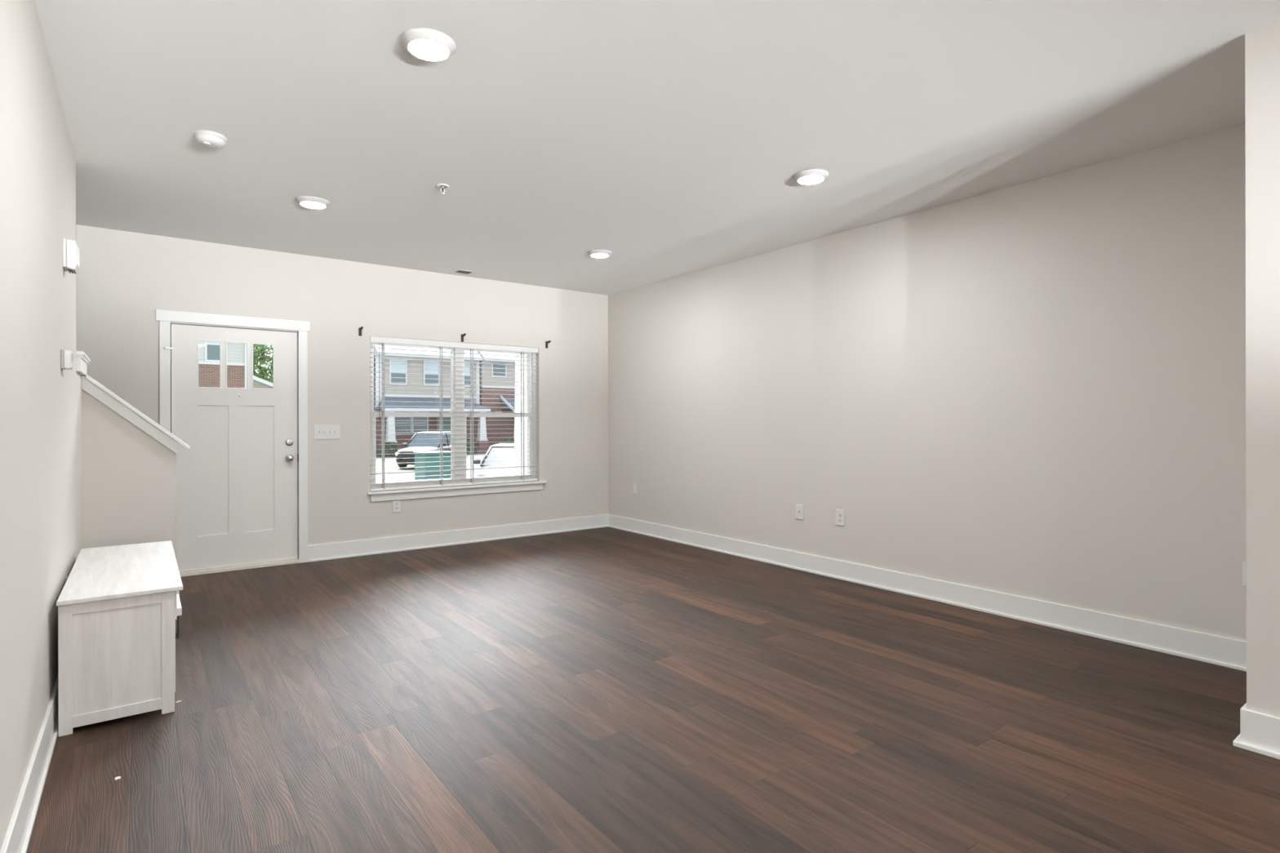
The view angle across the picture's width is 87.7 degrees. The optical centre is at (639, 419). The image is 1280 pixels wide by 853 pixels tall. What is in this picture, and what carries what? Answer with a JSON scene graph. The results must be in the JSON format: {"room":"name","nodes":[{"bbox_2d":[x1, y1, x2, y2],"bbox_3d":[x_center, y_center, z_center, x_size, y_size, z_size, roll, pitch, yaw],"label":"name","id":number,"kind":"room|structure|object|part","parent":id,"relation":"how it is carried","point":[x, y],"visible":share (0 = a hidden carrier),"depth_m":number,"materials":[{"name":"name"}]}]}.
{"room":"empty living room","nodes":[
{"label":"empty living room","id":0,"kind":"room"},
{"bbox_2d":[0,0,76,849],"bbox_3d":[0.772,-0.110,-1.623,0.115,2.743,13.475,0,0,-37],"label":"wall","id":1,"kind":"structure","parent":0,"point":[38,422],"depth_m":2.22,"materials":[{"name":"grey paint"}]},
{"bbox_2d":[0,675,57,852],"bbox_3d":[0.698,1.188,-1.403,0.026,0.147,13.920,0,0,-37],"label":"baseboard","id":2,"kind":"structure","parent":1,"relation":"attached to","point":[16,839],"depth_m":2.16,"materials":[{"name":"white paint"}]},
{"bbox_2d":[60,349,73,369],"bbox_3d":[-2.687,-0.281,3.126,0.038,0.088,0.112,0,0,-37],"label":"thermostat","id":3,"kind":"object","parent":1,"relation":"attached to","point":[66,356],"visible":1,"depth_m":3.09,"materials":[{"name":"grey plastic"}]},
{"bbox_3d":[-2.698,-0.281,3.117,0.010,0.088,0.112,0,0,-37],"label":"wall plate","id":4,"kind":"part","parent":3,"relation":"part of","materials":[{"name":"grey plastic"}]},
{"bbox_2d":[62,238,79,273],"bbox_3d":[-2.755,-0.791,3.229,0.056,0.148,0.126,0,0,-37],"label":"door chime","id":5,"kind":"object","parent":1,"relation":"attached to","point":[71,252],"visible":1,"depth_m":3.19,"materials":[{"name":"white plastic"}]},
{"bbox_3d":[-2.772,-0.797,3.216,0.012,0.136,0.126,0,0,-37],"label":"plate","id":6,"kind":"part","parent":5,"relation":"part of","materials":[{"name":"grey plastic"}]},
{"bbox_2d":[75,355,88,376],"bbox_3d":[-3.372,-0.325,4.033,0.028,0.092,0.552,0,0,-37],"label":"trim","id":7,"kind":"structure","parent":1,"relation":"attached to","point":[82,362],"depth_m":3.90,"materials":[{"name":"white paint"}]},
{"bbox_2d":[75,351,90,362],"bbox_3d":[-3.431,-0.382,4.005,0.170,0.022,0.597,0,0,-37],"label":"trim","id":8,"kind":"structure","parent":1,"relation":"on","point":[77,353],"depth_m":3.82,"materials":[{"name":"white paint"}]},
{"bbox_2d":[75,370,177,561],"bbox_3d":[-3.237,0.450,4.140,0.600,1.640,0.560,0,0,-37],"label":"wall","id":9,"kind":"structure","parent":0,"point":[126,477],"depth_m":4.27,"materials":[{"name":"grey paint"}]},
{"bbox_2d":[81,373,190,453],"bbox_3d":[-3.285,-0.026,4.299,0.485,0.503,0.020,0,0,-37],"label":"trim","id":10,"kind":"structure","parent":9,"relation":"attached to","point":[89,387],"depth_m":4.29,"materials":[{"name":"white paint"}]},
{"bbox_2d":[75,224,608,545],"bbox_3d":[-2.827,-0.102,6.159,6.254,2.743,0.140,0,0,-37],"label":"wall","id":11,"kind":"structure","parent":0,"point":[122,277],"depth_m":6.21,"materials":[{"name":"grey paint"}]},
{"bbox_2d":[164,324,297,572],"bbox_3d":[-3.429,0.229,5.632,0.965,2.012,0.109,0,0,-37],"label":"door","id":12,"kind":"structure","parent":11,"relation":"in","point":[237,478],"depth_m":5.64,"materials":[{"name":"white wood"}]},
{"bbox_3d":[-3.582,-0.462,5.543,0.170,0.401,0.022,0,0,-37],"label":"pane frame","id":13,"kind":"part","parent":12,"relation":"part of","materials":[{"name":"white paint"}]},
{"bbox_3d":[-3.424,-0.463,5.662,0.166,0.401,0.022,0,0,-37],"label":"pane frame","id":14,"kind":"part","parent":12,"relation":"part of","materials":[{"name":"white paint"}]},
{"bbox_3d":[-3.267,-0.463,5.779,0.173,0.401,0.022,0,0,-37],"label":"pane frame","id":15,"kind":"part","parent":12,"relation":"part of","materials":[{"name":"white paint"}]},
{"bbox_3d":[-3.081,0.336,5.865,0.064,0.064,0.065,0,0,-37],"label":"knob","id":16,"kind":"part","parent":12,"relation":"part of","materials":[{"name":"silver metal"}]},
{"bbox_2d":[155,309,310,563],"bbox_3d":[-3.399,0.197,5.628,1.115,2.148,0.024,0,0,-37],"label":"trim","id":17,"kind":"structure","parent":11,"relation":"attached to","point":[165,317],"depth_m":5.75,"materials":[{"name":"white paint"}]},
{"bbox_2d":[179,558,299,577],"bbox_3d":[-3.436,1.254,5.684,0.937,0.033,0.148,0,0,-37],"label":"trim","id":18,"kind":"structure","parent":11,"relation":"attached to","point":[204,571],"depth_m":5.63,"materials":[{"name":"beige wood"}]},
{"bbox_2d":[313,424,340,439],"bbox_3d":[-2.842,0.109,6.048,0.219,0.127,0.020,0,0,-37],"label":"light switch","id":19,"kind":"object","parent":11,"relation":"attached to","point":[320,432],"visible":1,"depth_m":6.04,"materials":[{"name":"white plastic"}]},
{"bbox_2d":[358,326,363,336],"bbox_3d":[-2.590,-0.825,6.194,0.026,0.079,0.090,0,0,-37],"label":"curtain bracket","id":20,"kind":"object","parent":11,"relation":"attached to","point":[362,327],"visible":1,"depth_m":6.22,"materials":[{"name":"black metal"}]},
{"bbox_3d":[-2.615,-0.823,6.227,0.026,0.076,0.008,0,0,-37],"label":"plate","id":21,"kind":"part","parent":20,"relation":"part of","materials":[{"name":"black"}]},
{"bbox_2d":[392,499,400,512],"bbox_3d":[-2.346,0.830,6.424,0.074,0.122,0.009,0,0,-37],"label":"wall outlet","id":22,"kind":"object","parent":11,"relation":"attached to","point":[396,504],"visible":1,"depth_m":6.42,"materials":[{"name":"white plastic"}]},
{"bbox_2d":[369,342,536,491],"bbox_3d":[-1.890,-0.056,6.900,1.788,1.477,0.067,0,0,-37],"label":"window","id":23,"kind":"structure","parent":11,"relation":"in","point":[455,447],"depth_m":6.87,"materials":[{"name":"white plastic"}]},
{"bbox_3d":[-2.257,-0.395,6.644,0.818,0.722,0.024,0,0,-37],"label":"sash","id":24,"kind":"part","parent":23,"relation":"part of","materials":[{"name":"white plastic"}]},
{"bbox_3d":[-2.239,0.285,6.621,0.818,0.721,0.024,0,0,-37],"label":"sash","id":25,"kind":"part","parent":23,"relation":"part of","materials":[{"name":"glass"}]},
{"bbox_2d":[369,336,538,491],"bbox_3d":[-1.851,-0.060,6.848,1.780,1.466,0.069,0,0,-37],"label":"window blind","id":26,"kind":"object","parent":23,"relation":"attached to","point":[372,339],"visible":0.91,"depth_m":6.77,"materials":[{"name":"white plastic"}]},
{"bbox_3d":[-1.854,0.662,6.854,1.768,0.022,0.052,0,0,-37],"label":"rail","id":27,"kind":"part","parent":26,"relation":"part of","materials":[{"name":"white plastic"}]},
{"bbox_3d":[-1.536,-0.397,7.184,0.804,0.722,0.024,0,0,-37],"label":"sash","id":28,"kind":"part","parent":23,"relation":"part of","materials":[{"name":"white plastic"}]},
{"bbox_3d":[-1.517,0.283,7.161,0.804,0.721,0.024,0,0,-37],"label":"sash","id":29,"kind":"part","parent":23,"relation":"part of","materials":[{"name":"white plastic"}]},
{"bbox_2d":[367,480,546,502],"bbox_3d":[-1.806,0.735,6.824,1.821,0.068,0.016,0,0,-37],"label":"trim","id":30,"kind":"structure","parent":11,"relation":"attached to","point":[393,496],"depth_m":6.75,"materials":[{"name":"white paint"}]},
{"bbox_2d":[307,514,608,562],"bbox_3d":[-1.667,1.193,6.922,3.247,0.147,0.026,0,0,-37],"label":"baseboard","id":31,"kind":"structure","parent":11,"relation":"attached to","point":[322,552],"depth_m":6.71,"materials":[{"name":"white paint"}]},
{"bbox_2d":[461,333,466,342],"bbox_3d":[-1.794,-0.839,6.790,0.026,0.079,0.090,0,0,-37],"label":"curtain bracket","id":32,"kind":"object","parent":11,"relation":"attached to","point":[464,334],"visible":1,"depth_m":6.81,"materials":[{"name":"black metal"}]},
{"bbox_2d":[545,340,551,348],"bbox_3d":[-1.012,-0.836,7.375,0.026,0.079,0.090,0,0,-37],"label":"curtain bracket","id":33,"kind":"object","parent":11,"relation":"attached to","point":[548,341],"visible":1,"depth_m":7.40,"materials":[{"name":"black metal"}]},
{"bbox_2d":[26,527,1279,852],"bbox_3d":[1.686,1.309,0.132,6.254,0.100,15.195,0,0,-37],"label":"floor","id":34,"kind":"structure","parent":0,"point":[602,690],"depth_m":2.75,"materials":[{"name":"wood"}]},
{"bbox_2d":[56,540,182,737],"bbox_3d":[-2.565,0.996,3.325,0.417,0.545,1.375,0,0,-37],"label":"storage cabinet","id":35,"kind":"object","parent":34,"relation":"on","point":[119,606],"visible":1,"depth_m":2.81,"materials":[{"name":"white wood"}]},
{"bbox_3d":[-2.181,1.004,2.789,0.382,0.527,0.022,0,0,-37],"label":"frame","id":36,"kind":"part","parent":35,"relation":"part of","materials":[{"name":"white wood"}]},
{"bbox_3d":[-2.182,0.993,2.788,0.292,0.411,0.010,0,0,-37],"label":"panel","id":37,"kind":"part","parent":35,"relation":"part of","materials":[{"name":"white wood"}]},
{"bbox_3d":[-2.167,1.036,3.083,0.016,0.313,0.425,0,0,-37],"label":"door","id":38,"kind":"part","parent":35,"relation":"part of","materials":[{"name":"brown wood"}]},
{"bbox_3d":[-2.164,0.811,3.085,0.017,0.129,0.425,0,0,-37],"label":"drawer","id":39,"kind":"part","parent":35,"relation":"part of","materials":[{"name":"white wood"}]},
{"bbox_3d":[-2.260,0.983,3.243,0.027,0.161,0.012,0,0,-37],"label":"handle","id":40,"kind":"part","parent":35,"relation":"part of","materials":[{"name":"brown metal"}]},
{"bbox_3d":[-2.148,0.858,3.097,0.021,0.036,0.305,0,0,-37],"label":"drawer pull","id":41,"kind":"part","parent":35,"relation":"part of","materials":[{"name":"white wood"}]},
{"bbox_2d":[35,0,1279,295],"bbox_3d":[1.722,-1.544,0.076,6.254,0.120,15.335,0,0,-37],"label":"ceiling","id":42,"kind":"structure","parent":0,"point":[669,138],"depth_m":3.18,"materials":[{"name":"white paint"}]},
{"bbox_2d":[194,129,227,149],"bbox_3d":[-2.229,-1.446,3.462,0.146,0.057,0.146,0,0,-37],"label":"smoke detector","id":43,"kind":"object","parent":42,"relation":"attached to","point":[207,139],"visible":1,"depth_m":3.42,"materials":[{"name":"white plastic"}]},
{"bbox_2d":[295,195,329,208],"bbox_3d":[-2.203,-1.457,4.490,0.208,0.036,0.208,0,0,-37],"label":"recessed light","id":44,"kind":"object","parent":42,"relation":"in","point":[309,202],"visible":1,"depth_m":4.44,"materials":[{"name":"white plastic"}]},
{"bbox_2d":[300,201,325,208],"bbox_3d":[-2.203,-1.443,4.490,0.153,0.008,0.153,0,0,-37],"label":"diffuser","id":45,"kind":"object","parent":44,"relation":"attached to","point":[314,205],"depth_m":4.47,"materials":[{"name":"white plastic"}]},
{"bbox_2d":[400,27,456,61],"bbox_3d":[-0.829,-1.460,2.615,0.208,0.036,0.208,0,0,-37],"label":"recessed light","id":46,"kind":"object","parent":42,"relation":"in","point":[424,43],"visible":1,"depth_m":2.57,"materials":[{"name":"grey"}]},
{"bbox_2d":[408,39,448,60],"bbox_3d":[-0.829,-1.446,2.615,0.153,0.008,0.153,0,0,-37],"label":"diffuser","id":47,"kind":"object","parent":46,"relation":"attached to","point":[424,49],"depth_m":2.59,"materials":[{"name":"white plastic"}]},
{"bbox_2d":[435,183,449,195],"bbox_3d":[-1.245,-1.451,4.204,0.084,0.053,0.084,0,0,-37],"label":"sprinkler","id":48,"kind":"object","parent":42,"relation":"attached to","point":[442,186],"visible":1,"depth_m":4.20,"materials":[{"name":"white metal"}]},
{"bbox_2d":[453,269,474,274],"bbox_3d":[-1.753,-1.472,6.628,0.160,0.008,0.140,0,0,-37],"label":"ceiling vent","id":49,"kind":"object","parent":42,"relation":"in","point":[460,271],"visible":1,"depth_m":6.62,"materials":[{"name":"white plastic"}]},
{"bbox_2d":[587,249,611,257],"bbox_3d":[-0.355,-1.461,5.888,0.208,0.036,0.208,0,0,-37],"label":"recessed light","id":50,"kind":"object","parent":42,"relation":"in","point":[593,253],"visible":1,"depth_m":5.83,"materials":[{"name":"white plastic"}]},
{"bbox_2d":[591,253,608,257],"bbox_3d":[-0.355,-1.447,5.888,0.153,0.008,0.153,0,0,-37],"label":"diffuser","id":51,"kind":"object","parent":50,"relation":"attached to","point":[597,255],"depth_m":5.87,"materials":[{"name":"white plastic"}]},
{"bbox_2d":[793,168,828,184],"bbox_3d":[1.035,-1.464,4.040,0.208,0.036,0.208,0,0,-37],"label":"recessed light","id":52,"kind":"object","parent":42,"relation":"in","point":[811,176],"visible":1,"depth_m":3.99,"materials":[{"name":"white"}]},
{"bbox_2d":[797,175,823,184],"bbox_3d":[1.035,-1.451,4.040,0.153,0.008,0.153,0,0,-37],"label":"diffuser","id":53,"kind":"object","parent":52,"relation":"attached to","point":[803,180],"depth_m":4.02,"materials":[{"name":"white plastic"}]},
{"bbox_2d":[608,123,1246,641],"bbox_3d":[1.474,-0.112,5.531,0.120,2.743,6.019,0,0,-37],"label":"wall","id":54,"kind":"structure","parent":0,"point":[1034,389],"depth_m":4.34,"materials":[{"name":"grey paint"}]},
{"bbox_2d":[633,483,637,494],"bbox_3d":[-0.054,0.772,7.468,0.008,0.122,0.074,0,0,-37],"label":"wall outlet","id":55,"kind":"object","parent":54,"relation":"attached to","point":[635,485],"visible":1,"depth_m":7.46,"materials":[{"name":"white plastic"}]},
{"bbox_2d":[795,503,803,519],"bbox_3d":[1.339,0.773,5.605,0.010,0.124,0.082,0,0,-37],"label":"wall outlet","id":56,"kind":"object","parent":54,"relation":"attached to","point":[798,508],"visible":1,"depth_m":5.60,"materials":[{"name":"white plastic"}]},
{"bbox_2d":[835,509,844,525],"bbox_3d":[1.585,0.773,5.278,0.009,0.126,0.080,0,0,-37],"label":"wall outlet","id":57,"kind":"object","parent":54,"relation":"attached to","point":[840,514],"visible":1,"depth_m":5.27,"materials":[{"name":"white plastic"}]},
{"bbox_2d":[608,514,1279,759],"bbox_3d":[3.713,1.181,1.553,1.066,0.147,15.041,0,0,-37],"label":"baseboard","id":58,"kind":"structure","parent":54,"relation":"attached to","point":[1228,652],"depth_m":4.16,"materials":[{"name":"white paint"}]},
{"bbox_2d":[1242,561,1246,586],"bbox_3d":[3.050,0.773,3.320,0.009,0.122,0.074,0,0,-37],"label":"wall outlet","id":59,"kind":"object","parent":54,"relation":"attached to","point":[1244,563],"visible":0.12,"depth_m":3.34,"materials":[{"name":"white plastic"}]},
{"bbox_2d":[1244,22,1279,717],"bbox_3d":[5.487,-0.121,-0.793,1.032,2.743,9.156,0,0,-37],"label":"wall","id":60,"kind":"structure","parent":0,"point":[1262,46],"depth_m":2.52,"materials":[{"name":"grey paint"}]},
{"label":"outside","id":61,"kind":"structure","parent":0,"visible":0},
{"bbox_2d":[376,452,486,472],"bbox_3d":[-31.947,2.013,67.735,150.000,0.846,133.250,0,0,-37],"label":"street","id":62,"kind":"structure","parent":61,"point":[478,455],"depth_m":34.34,"materials":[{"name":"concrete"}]},
{"bbox_2d":[198,341,246,387],"bbox_3d":[-31.649,-3.364,36.274,17.600,11.400,11.000,0,0,-37],"label":"townhouse","id":63,"kind":"structure","parent":62,"relation":"on","point":[208,352],"depth_m":36.44,"materials":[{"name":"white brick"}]},
{"bbox_3d":[-23.128,-3.674,36.387,0.860,0.820,0.020,0,0,-37],"label":"pane","id":64,"kind":"part","parent":63,"relation":"part of","materials":[{"name":"teal"}]},
{"bbox_2d":[253,344,272,382],"bbox_3d":[-28.886,-3.564,50.853,4.686,11.799,4.780,0,0,-37],"label":"tree","id":65,"kind":"object","parent":62,"relation":"on","point":[261,354],"visible":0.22,"depth_m":50.11,"materials":[{"name":"green plant"}]},
{"bbox_2d":[253,375,272,388],"bbox_3d":[-21.504,-0.133,41.112,4.970,4.890,5.000,0,0,-37],"label":"garage","id":66,"kind":"structure","parent":62,"relation":"on","point":[258,383],"depth_m":38.10,"materials":[{"name":"beige plastic"}]},
{"bbox_2d":[376,441,398,457],"bbox_3d":[-15.544,1.846,41.320,1.521,1.016,1.514,0,0,-37],"label":"shrub","id":67,"kind":"object","parent":62,"relation":"on","point":[395,450],"visible":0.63,"depth_m":41.06,"materials":[{"name":"green plant"}]},
{"bbox_2d":[395,431,450,468],"bbox_3d":[-10.003,1.401,31.975,2.140,1.660,4.312,0,0,7],"label":"car","id":68,"kind":"object","parent":62,"relation":"on","point":[421,437],"visible":0.37,"depth_m":31.14,"materials":[{"name":"grey paint"}]},
{"bbox_2d":[402,453,414,459],"bbox_3d":[-10.268,1.656,29.872,0.756,0.270,0.072,0,0,7],"label":"grille","id":69,"kind":"object","parent":68,"relation":"attached to","point":[411,456],"depth_m":29.85,"materials":[{"name":"black"}]},
{"bbox_3d":[-9.942,0.956,32.464,1.607,0.630,2.943,0,0,7],"label":"cabin glass","id":70,"kind":"part","parent":68,"relation":"part of","materials":[{"name":"grey"}]},
{"bbox_2d":[373,344,490,455],"bbox_3d":[-16.815,-2.698,49.334,7.300,10.000,11.860,0,0,-37],"label":"townhouse","id":71,"kind":"structure","parent":62,"relation":"on","point":[393,425],"depth_m":45.81,"materials":[{"name":"beige plastic"}]},
{"bbox_3d":[-16.389,-2.849,45.176,0.980,0.740,0.020,0,0,-37],"label":"pane","id":72,"kind":"part","parent":71,"relation":"part of","materials":[{"name":"teal"}]},
{"bbox_3d":[-16.391,-3.669,45.176,0.980,0.740,0.020,0,0,-37],"label":"pane","id":73,"kind":"part","parent":71,"relation":"part of","materials":[{"name":"blue"}]},
{"bbox_3d":[-16.149,0.545,45.325,1.050,0.610,0.020,0,0,-37],"label":"pane","id":74,"kind":"part","parent":71,"relation":"part of","materials":[{"name":"teal"}]},
{"bbox_3d":[-16.150,-0.145,45.325,1.050,0.610,0.020,0,0,-37],"label":"pane","id":75,"kind":"part","parent":71,"relation":"part of","materials":[{"name":"teal"}]},
{"bbox_3d":[-15.188,0.543,46.043,0.950,0.610,0.020,0,0,-37],"label":"pane","id":76,"kind":"part","parent":71,"relation":"part of","materials":[{"name":"grey glass"}]},
{"bbox_3d":[-15.190,-0.147,46.043,0.950,0.610,0.020,0,0,-37],"label":"pane","id":77,"kind":"part","parent":71,"relation":"part of","materials":[{"name":"grey glass"}]},
{"bbox_3d":[-14.555,-2.853,46.548,0.960,0.740,0.020,0,0,-37],"label":"pane","id":78,"kind":"part","parent":71,"relation":"part of","materials":[{"name":"teal"}]},
{"bbox_3d":[-14.557,-3.674,46.548,0.960,0.740,0.020,0,0,-37],"label":"pane","id":79,"kind":"part","parent":71,"relation":"part of","materials":[{"name":"blue"}]},
{"bbox_3d":[-13.849,0.845,47.051,1.000,2.100,0.060,0,0,-37],"label":"door","id":80,"kind":"part","parent":71,"relation":"part of","materials":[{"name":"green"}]},
{"bbox_3d":[-12.706,-2.858,47.932,1.000,0.740,0.020,0,0,-37],"label":"pane","id":81,"kind":"part","parent":71,"relation":"part of","materials":[{"name":"teal"}]},
{"bbox_3d":[-12.708,-3.678,47.932,1.000,0.740,0.020,0,0,-37],"label":"pane","id":82,"kind":"part","parent":71,"relation":"part of","materials":[{"name":"blue"}]},
{"bbox_2d":[466,438,476,453],"bbox_3d":[-11.651,1.776,44.466,1.640,1.158,1.612,0,0,-37],"label":"shrub","id":83,"kind":"object","parent":62,"relation":"on","point":[468,444],"visible":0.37,"depth_m":44.39,"materials":[{"name":"green plant"}]},
{"bbox_2d":[476,351,515,447],"bbox_3d":[-7.938,-2.719,55.790,14.450,10.000,11.560,0,0,-37],"label":"townhouse","id":84,"kind":"structure","parent":62,"relation":"on","point":[494,435],"depth_m":49.13,"materials":[{"name":"brown brick"}]},
{"bbox_3d":[-10.422,-3.688,49.267,1.000,0.850,0.020,0,0,-37],"label":"pane","id":85,"kind":"part","parent":84,"relation":"part of","materials":[{"name":"teal"}]},
{"bbox_2d":[500,438,514,443],"bbox_3d":[-9.030,1.782,46.465,1.836,1.146,1.796,0,0,-37],"label":"shrub","id":86,"kind":"object","parent":62,"relation":"on","point":[505,439],"visible":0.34,"depth_m":46.09,"materials":[{"name":"green plant"}]},
{"bbox_2d":[514,353,527,474],"bbox_3d":[-1.678,0.102,9.361,0.210,3.070,0.200,0,0,-37],"label":"porch post","id":87,"kind":"object","parent":62,"relation":"on","point":[517,402],"visible":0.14,"depth_m":9.32,"materials":[{"name":"grey wood"}]},
{"bbox_2d":[526,354,528,474],"bbox_3d":[-1.797,0.007,10.521,0.130,3.480,0.200,0,0,-37],"label":"porch post","id":88,"kind":"object","parent":62,"relation":"on","point":[527,398],"visible":0.02,"depth_m":10.43,"materials":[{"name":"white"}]},
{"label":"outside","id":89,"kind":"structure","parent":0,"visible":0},
{"bbox_2d":[376,469,478,482],"bbox_3d":[1.520,1.850,23.428,19.500,0.645,21.300,0,0,-37],"label":"driveway","id":90,"kind":"structure","parent":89,"point":[397,477],"depth_m":25.72,"materials":[{"name":"concrete"}]},
{"bbox_2d":[413,450,450,479],"bbox_3d":[-5.591,1.498,18.108,1.040,1.270,1.200,0,0,-37],"label":"box","id":91,"kind":"object","parent":90,"relation":"on","point":[418,455],"visible":0.38,"depth_m":17.74,"materials":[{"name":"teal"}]},
{"bbox_3d":[-5.592,0.898,18.108,0.840,0.070,0.980,0,0,-37],"label":"lid","id":92,"kind":"part","parent":91,"relation":"part of","materials":[{"name":"white plastic"}]},
{"bbox_2d":[473,443,514,476],"bbox_3d":[-3.715,1.423,19.818,2.090,1.420,4.412,0,0,-2],"label":"car","id":93,"kind":"object","parent":90,"relation":"on","point":[502,451],"visible":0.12,"depth_m":18.94,"materials":[{"name":"silver metal"}]},
{"bbox_2d":[473,458,480,464],"bbox_3d":[-4.639,1.181,18.965,0.190,0.150,0.160,0,0,-2],"label":"mirror","id":94,"kind":"object","parent":93,"relation":"attached to","point":[476,462],"depth_m":18.89,"materials":[{"name":"silver metal"}]},
{"bbox_3d":[-3.726,1.039,20.124,1.559,0.510,2.668,0,0,-2],"label":"cabin glass","id":95,"kind":"part","parent":93,"relation":"part of","materials":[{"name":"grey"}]},
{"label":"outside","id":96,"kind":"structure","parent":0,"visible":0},
{"bbox_2d":[376,462,414,468],"bbox_3d":[-20.155,2.233,27.442,20.600,0.019,4.900,0,0,-37],"label":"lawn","id":97,"kind":"structure","parent":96,"point":[387,464],"depth_m":32.23,"materials":[{"name":"white"}]}
]}

